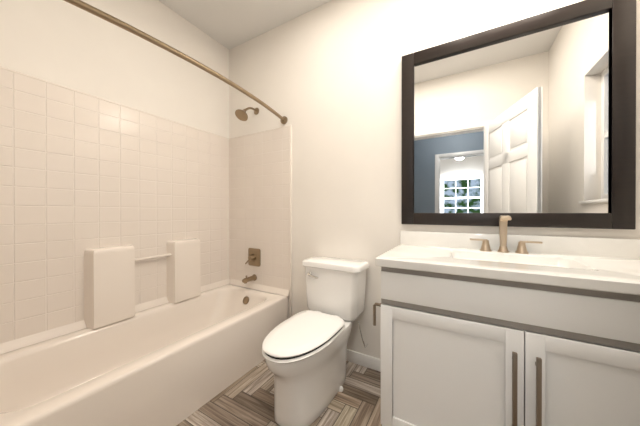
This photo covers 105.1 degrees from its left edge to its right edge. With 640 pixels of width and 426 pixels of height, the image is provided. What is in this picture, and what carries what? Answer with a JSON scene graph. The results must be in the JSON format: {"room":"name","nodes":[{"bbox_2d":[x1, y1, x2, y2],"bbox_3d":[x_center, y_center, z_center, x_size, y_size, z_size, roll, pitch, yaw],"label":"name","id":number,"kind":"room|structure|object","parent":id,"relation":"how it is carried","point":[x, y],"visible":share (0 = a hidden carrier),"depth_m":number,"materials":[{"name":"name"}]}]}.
{"room":"bathroom","nodes":[
{"label":"bathroom","id":0,"kind":"room"},
{"bbox_2d":[0,0,228,138],"bbox_3d":[-1.410,-0.270,1.737,0.120,2.745,1.775,0,0,30],"label":"wall","id":1,"kind":"structure","parent":0,"point":[64,43],"depth_m":1.70,"materials":[{"name":"paint"}]},
{"bbox_2d":[0,66,230,354],"bbox_3d":[-1.287,-0.019,1.736,0.093,1.450,1.653,0,0,30],"label":"wall","id":2,"kind":"structure","parent":1,"relation":"attached to","point":[111,212],"depth_m":1.54,"materials":[{"name":"tile"}]},
{"bbox_2d":[159,0,331,49],"bbox_3d":[-1.141,-1.684,-1.031,4.340,0.100,6.540,0,0,30],"label":"ceiling","id":3,"kind":"structure","parent":0,"point":[229,24],"depth_m":2.03,"materials":[{"name":"white paint"}]},
{"bbox_2d":[176,359,381,425],"bbox_3d":[-0.099,1.154,1.092,3.040,0.101,1.835,0,0,30],"label":"floor","id":4,"kind":"structure","parent":0,"point":[247,399],"depth_m":1.41,"materials":[{"name":"brown wood"}]},
{"bbox_2d":[0,284,287,425],"bbox_3d":[-1.002,0.906,1.575,0.747,0.395,1.649,0,0,30],"label":"tub","id":5,"kind":"object","parent":4,"relation":"on","point":[170,364],"visible":0.88,"depth_m":1.37,"materials":[{"name":"white ceramic"}]},
{"bbox_2d":[262,256,368,425],"bbox_3d":[-0.036,0.723,1.507,0.448,0.769,0.790,0,0,31],"label":"toilet","id":6,"kind":"object","parent":4,"relation":"on","point":[304,353],"visible":1,"depth_m":1.39,"materials":[{"name":"white ceramic"}]},
{"bbox_2d":[373,216,639,425],"bbox_3d":[0.851,0.559,1.123,1.146,1.091,0.586,0,0,30],"label":"bathroom vanity","id":7,"kind":"object","parent":4,"relation":"on","point":[502,328],"visible":1,"depth_m":0.95,"materials":[{"name":"white paint"}]},
{"bbox_2d":[229,0,639,358],"bbox_3d":[0.328,-0.270,1.831,3.040,2.745,0.120,0,0,30],"label":"wall","id":8,"kind":"structure","parent":0,"point":[325,79],"depth_m":1.81,"materials":[{"name":"paint"}]},
{"bbox_2d":[63,0,287,123],"bbox_3d":[-0.686,-0.801,1.389,0.147,0.068,1.667,0,0,30],"label":"rail","id":9,"kind":"object","parent":8,"relation":"attached to","point":[120,24],"visible":1,"depth_m":1.17,"materials":[{"name":"brown metal"}]},
{"bbox_2d":[235,107,258,120],"bbox_3d":[-0.649,-0.896,2.186,0.116,0.168,0.232,0,0,30],"label":"shower head","id":10,"kind":"object","parent":8,"relation":"attached to","point":[241,115],"visible":1,"depth_m":2.14},
{"bbox_2d":[229,125,291,317],"bbox_3d":[-0.579,0.175,2.264,0.771,1.842,0.033,0,0,30],"label":"wall","id":11,"kind":"structure","parent":8,"relation":"attached to","point":[260,190],"depth_m":2.23,"materials":[{"name":"tile"}]},
{"bbox_2d":[242,274,256,283],"bbox_3d":[-0.646,0.597,2.227,0.060,0.069,0.140,0,0,30],"label":"tub spout","id":12,"kind":"object","parent":11,"relation":"attached to","point":[253,277],"visible":1,"depth_m":2.21,"materials":[{"name":"brown metal"}]},
{"bbox_2d":[245,248,260,266],"bbox_3d":[-0.627,0.411,2.259,0.150,0.164,0.063,0,0,30],"label":"tub valve","id":13,"kind":"object","parent":11,"relation":"attached to","point":[254,256],"visible":1,"depth_m":2.26,"materials":[{"name":"brown metal"}]},
{"bbox_2d":[347,349,380,371],"bbox_3d":[0.158,1.060,1.857,0.913,0.085,0.012,0,0,30],"label":"baseboard","id":14,"kind":"structure","parent":8,"relation":"attached to","point":[367,361],"depth_m":1.76,"materials":[{"name":"white paint"}]},
{"bbox_2d":[401,0,635,229],"bbox_3d":[0.983,-0.476,1.365,1.020,1.100,0.030,0,0,30],"label":"mirror","id":15,"kind":"object","parent":8,"relation":"attached to","point":[529,122],"visible":1,"depth_m":1.30,"materials":[{"name":"mirror"}]}
]}

